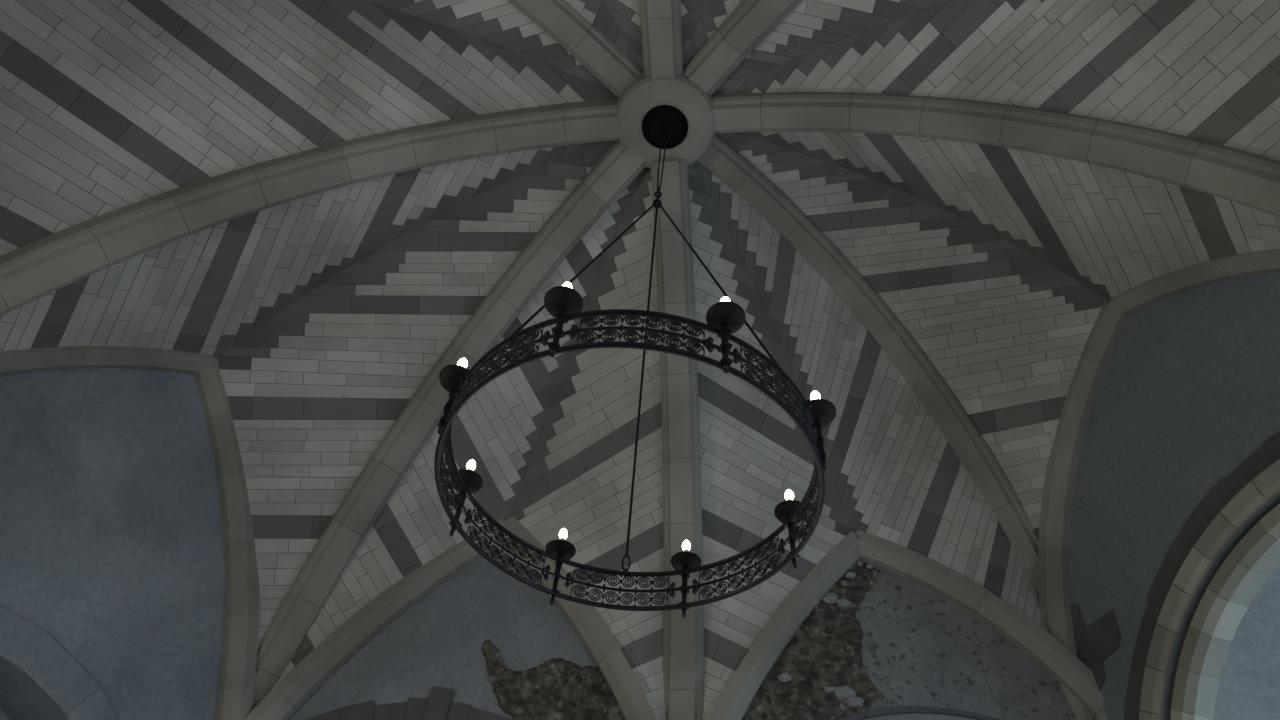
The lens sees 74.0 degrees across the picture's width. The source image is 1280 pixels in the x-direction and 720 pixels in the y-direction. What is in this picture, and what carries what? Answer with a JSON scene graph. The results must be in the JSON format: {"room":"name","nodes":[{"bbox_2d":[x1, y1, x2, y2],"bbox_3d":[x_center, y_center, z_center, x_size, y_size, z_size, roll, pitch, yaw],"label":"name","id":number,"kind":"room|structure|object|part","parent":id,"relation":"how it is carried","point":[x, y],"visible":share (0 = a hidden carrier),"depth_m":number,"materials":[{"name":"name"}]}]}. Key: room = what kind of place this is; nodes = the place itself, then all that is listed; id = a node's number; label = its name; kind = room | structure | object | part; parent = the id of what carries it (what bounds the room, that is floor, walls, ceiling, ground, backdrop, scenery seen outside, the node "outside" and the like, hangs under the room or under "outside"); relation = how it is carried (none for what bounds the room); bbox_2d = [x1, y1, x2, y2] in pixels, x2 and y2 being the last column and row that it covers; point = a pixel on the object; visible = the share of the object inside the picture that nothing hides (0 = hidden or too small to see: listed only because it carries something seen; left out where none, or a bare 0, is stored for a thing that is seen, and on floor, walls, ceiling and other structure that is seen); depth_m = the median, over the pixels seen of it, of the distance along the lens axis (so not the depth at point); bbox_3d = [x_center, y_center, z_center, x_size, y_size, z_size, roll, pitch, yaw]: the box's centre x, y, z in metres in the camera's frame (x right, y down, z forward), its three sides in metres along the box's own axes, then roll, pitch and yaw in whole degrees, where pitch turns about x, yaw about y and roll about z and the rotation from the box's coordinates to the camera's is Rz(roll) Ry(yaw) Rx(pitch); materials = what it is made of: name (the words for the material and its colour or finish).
{"room":"church","nodes":[
{"label":"church","id":0,"kind":"room"},
{"bbox_2d":[0,368,225,719],"bbox_3d":[-6.216,3.175,7.259,0.970,9.817,5.124,-26,-57,23],"label":"wall","id":1,"kind":"structure","parent":0,"point":[113,568],"depth_m":8.81,"materials":[{"name":"blue paint"}]},
{"bbox_2d":[0,346,258,719],"bbox_3d":[-5.736,2.968,7.017,0.220,9.567,5.607,-26,-57,23],"label":"arch","id":2,"kind":"object","parent":1,"relation":"attached to","point":[239,661],"visible":0.95,"depth_m":9.76,"materials":[{"name":"stone"}]},
{"bbox_2d":[0,0,1279,719],"bbox_3d":[-0.089,-1.795,7.554,14.400,7.770,12.519,6,-51,0],"label":"ceiling","id":3,"kind":"structure","parent":0,"point":[322,315],"depth_m":10.49,"materials":[{"name":"stone"}]},
{"bbox_2d":[0,98,619,316],"bbox_3d":[-3.810,-1.108,8.608,7.103,6.713,0.470,1,-51,4],"label":"rib","id":4,"kind":"object","parent":3,"relation":"attached to","point":[34,270],"visible":0.97,"depth_m":9.63,"materials":[{"name":"stone"}]},
{"bbox_2d":[252,140,645,709],"bbox_3d":[-2.305,0.986,9.781,0.470,7.266,6.191,38,-58,-24],"label":"rib","id":5,"kind":"object","parent":3,"relation":"attached to","point":[619,166],"visible":0.83,"depth_m":10.91,"materials":[{"name":"stone"}]},
{"bbox_2d":[509,0,642,98],"bbox_3d":[-3.089,-3.584,6.738,7.997,6.719,0.470,37,-57,-23],"label":"rib","id":6,"kind":"object","parent":3,"relation":"attached to","point":[558,19],"visible":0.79,"depth_m":10.21,"materials":[{"name":"stone"}]},
{"bbox_2d":[639,0,682,78],"bbox_3d":[-0.107,-4.121,5.953,0.470,6.587,6.988,0,-51,5],"label":"rib","id":7,"kind":"object","parent":3,"relation":"attached to","point":[661,30],"visible":0.77,"depth_m":9.91,"materials":[{"name":"stone"}]},
{"bbox_2d":[616,73,714,167],"bbox_3d":[0.344,-3.226,10.988,1.300,1.090,1.300,6,-51,0],"label":"keystone","id":8,"kind":"object","parent":3,"relation":"attached to","point":[648,104],"visible":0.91,"depth_m":10.54,"materials":[{"name":"stone"}]},
{"bbox_2d":[434,125,835,617],"bbox_3d":[0.123,-1.077,8.351,2.805,6.568,2.805,6,-51,0],"label":"chandelier","id":9,"kind":"object","parent":8,"relation":"hanging from","point":[724,318],"visible":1,"depth_m":6.00,"materials":[{"name":"black metal"}]},
{"bbox_3d":[-1.279,0.317,5.695,0.082,0.519,0.062,23,-53,-14],"label":"candle arm","id":10,"kind":"part","parent":9,"relation":"part of","materials":[{"name":"black metal"}]},
{"bbox_3d":[-1.354,0.715,6.017,0.098,0.316,0.886,5,-51,0],"label":"scroll panel","id":11,"kind":"part","parent":9,"relation":"part of","materials":[{"name":"metal"}]},
{"bbox_3d":[-1.348,1.112,6.349,0.082,0.519,0.062,-12,-53,14],"label":"candle arm","id":12,"kind":"part","parent":9,"relation":"part of","materials":[{"name":"black metal"}]},
{"bbox_3d":[-1.262,0.027,6.040,0.070,0.114,0.070,23,-53,-14],"label":"bulb","id":13,"kind":"part","parent":9,"relation":"part of","materials":[{"name":"white glass"}]},
{"bbox_3d":[-1.332,0.830,6.701,0.070,0.114,0.070,-12,-53,14],"label":"bulb","id":14,"kind":"part","parent":9,"relation":"part of","materials":[{"name":"white glass"}]},
{"bbox_3d":[-0.918,0.049,5.438,0.886,0.316,0.098,-33,-60,27],"label":"scroll panel","id":15,"kind":"part","parent":9,"relation":"part of","materials":[{"name":"metal"}]},
{"bbox_3d":[-1.039,1.450,6.590,0.098,0.316,0.886,-33,-60,27],"label":"scroll panel","id":16,"kind":"part","parent":9,"relation":"part of","materials":[{"name":"metal"}]},
{"bbox_3d":[-0.670,1.742,6.805,0.062,0.519,0.082,23,-53,-14],"label":"candle arm","id":17,"kind":"part","parent":9,"relation":"part of","materials":[{"name":"black metal"}]},
{"bbox_3d":[-0.504,-0.177,5.227,0.062,0.519,0.082,-12,-53,14],"label":"candle arm","id":18,"kind":"part","parent":9,"relation":"part of","materials":[{"name":"black metal"}]},
{"bbox_3d":[-0.647,1.467,7.162,0.070,0.114,0.070,23,-53,-14],"label":"bulb","id":19,"kind":"part","parent":9,"relation":"part of","materials":[{"name":"white glass"}]},
{"bbox_3d":[-0.479,-0.473,5.567,0.070,0.114,0.070,-12,-53,14],"label":"bulb","id":20,"kind":"part","parent":9,"relation":"part of","materials":[{"name":"white glass"}]},
{"bbox_3d":[-0.483,-0.805,7.463,1.284,3.670,0.023,28,-54,-17],"label":"hanging rod","id":21,"kind":"part","parent":9,"relation":"part of","materials":[{"name":"black metal"}]},
{"bbox_3d":[-0.160,1.825,6.822,0.886,0.316,0.098,5,-51,0],"label":"scroll panel","id":22,"kind":"part","parent":9,"relation":"part of","materials":[{"name":"metal"}]},
{"bbox_3d":[0.012,-0.157,5.192,0.886,0.316,0.098,5,-51,0],"label":"scroll panel","id":23,"kind":"part","parent":9,"relation":"part of","materials":[{"name":"metal"}]},
{"bbox_3d":[0.036,-0.007,8.069,0.023,3.670,1.284,4,-51,1],"label":"hanging rod","id":24,"kind":"part","parent":9,"relation":"part of","materials":[{"name":"black metal"}]},
{"bbox_3d":[0.357,1.838,6.797,0.062,0.519,0.082,-12,-53,14],"label":"candle arm","id":25,"kind":"part","parent":9,"relation":"part of","materials":[{"name":"black metal"}]},
{"bbox_3d":[0.391,1.563,7.154,0.070,0.114,0.070,-12,-53,14],"label":"bulb","id":26,"kind":"part","parent":9,"relation":"part of","materials":[{"name":"white glass"}]},
{"bbox_3d":[0.641,-0.720,7.438,1.284,3.670,0.023,-20,-55,20],"label":"hanging rod","id":27,"kind":"part","parent":9,"relation":"part of","materials":[{"name":"black metal"}]},
{"bbox_3d":[0.523,-0.082,5.218,0.062,0.519,0.082,23,-53,-14],"label":"candle arm","id":28,"kind":"part","parent":9,"relation":"part of","materials":[{"name":"black metal"}]},
{"bbox_3d":[0.559,-0.376,5.559,0.070,0.114,0.070,23,-53,-14],"label":"bulb","id":29,"kind":"part","parent":9,"relation":"part of","materials":[{"name":"white glass"}]},
{"bbox_3d":[0.770,1.619,6.576,0.886,0.316,0.098,-33,-60,27],"label":"scroll panel","id":30,"kind":"part","parent":9,"relation":"part of","materials":[{"name":"metal"}]},
{"bbox_3d":[0.892,0.218,5.424,0.098,0.316,0.886,-33,-60,27],"label":"scroll panel","id":31,"kind":"part","parent":9,"relation":"part of","materials":[{"name":"metal"}]},
{"bbox_3d":[1.174,1.064,6.681,0.070,0.114,0.070,23,-53,-14],"label":"bulb","id":32,"kind":"part","parent":9,"relation":"part of","materials":[{"name":"white glass"}]},
{"bbox_3d":[1.132,1.343,6.329,0.082,0.519,0.062,23,-53,-14],"label":"candle arm","id":33,"kind":"part","parent":9,"relation":"part of","materials":[{"name":"black metal"}]},
{"bbox_3d":[1.206,0.953,5.997,0.098,0.316,0.886,5,-51,0],"label":"scroll panel","id":34,"kind":"part","parent":9,"relation":"part of","materials":[{"name":"metal"}]},
{"bbox_3d":[1.244,0.261,6.020,0.070,0.114,0.070,-12,-53,14],"label":"bulb","id":35,"kind":"part","parent":9,"relation":"part of","materials":[{"name":"white glass"}]},
{"bbox_3d":[1.201,0.548,5.675,0.082,0.519,0.062,-12,-53,14],"label":"candle arm","id":36,"kind":"part","parent":9,"relation":"part of","materials":[{"name":"black metal"}]},
{"bbox_2d":[650,160,703,719],"bbox_3d":[0.386,1.252,9.623,0.470,7.211,4.426,-3,-51,7],"label":"rib","id":37,"kind":"object","parent":3,"relation":"attached to","point":[683,638],"visible":0.81,"depth_m":10.68,"materials":[{"name":"stone"}]},
{"bbox_2d":[683,0,801,95],"bbox_3d":[2.352,-3.297,6.582,0.470,6.405,6.469,33,-56,-20],"label":"rib","id":38,"kind":"object","parent":3,"relation":"attached to","point":[752,21],"visible":0.8,"depth_m":9.93,"materials":[{"name":"stone"}]},
{"bbox_2d":[697,134,1038,593],"bbox_3d":[2.917,0.485,10.278,6.534,5.795,0.470,36,-57,-22],"label":"rib","id":39,"kind":"object","parent":3,"relation":"attached to","point":[720,158],"visible":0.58,"depth_m":11.54,"materials":[{"name":"stone"}]},
{"bbox_2d":[711,92,1279,216],"bbox_3d":[3.800,-1.532,8.066,6.682,6.079,0.470,-4,-51,8],"label":"rib","id":40,"kind":"object","parent":3,"relation":"attached to","point":[1252,180],"visible":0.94,"depth_m":9.08,"materials":[{"name":"stone"}]},
{"bbox_2d":[288,544,1076,719],"bbox_3d":[0.296,5.331,8.013,10.185,9.112,0.966,1,-51,4],"label":"wall","id":41,"kind":"structure","parent":0,"point":[880,644],"depth_m":9.70,"materials":[{"name":"paint"}]},
{"bbox_2d":[244,516,655,719],"bbox_3d":[-2.052,4.924,7.843,5.333,8.856,0.220,2,-51,3],"label":"arch","id":42,"kind":"object","parent":41,"relation":"attached to","point":[286,697],"visible":0.84,"depth_m":9.87,"materials":[{"name":"stone"}]},
{"bbox_2d":[709,530,1106,719],"bbox_3d":[2.541,5.064,7.571,4.956,8.855,0.220,1,-51,4],"label":"arch","id":43,"kind":"object","parent":41,"relation":"attached to","point":[1070,672],"visible":0.98,"depth_m":9.96,"materials":[{"name":"stone"}]},
{"bbox_2d":[1069,272,1279,719],"bbox_3d":[6.570,2.733,6.525,1.970,10.900,6.281,16,-51,-8],"label":"wall","id":44,"kind":"structure","parent":0,"point":[1174,547],"depth_m":8.74,"materials":[{"name":"grey paint"}]},
{"bbox_2d":[1038,249,1279,719],"bbox_3d":[5.541,2.592,6.466,0.220,10.654,6.093,16,-51,-8],"label":"arch","id":45,"kind":"object","parent":44,"relation":"attached to","point":[1059,483],"visible":0.88,"depth_m":10.30,"materials":[{"name":"stone"}]}
]}

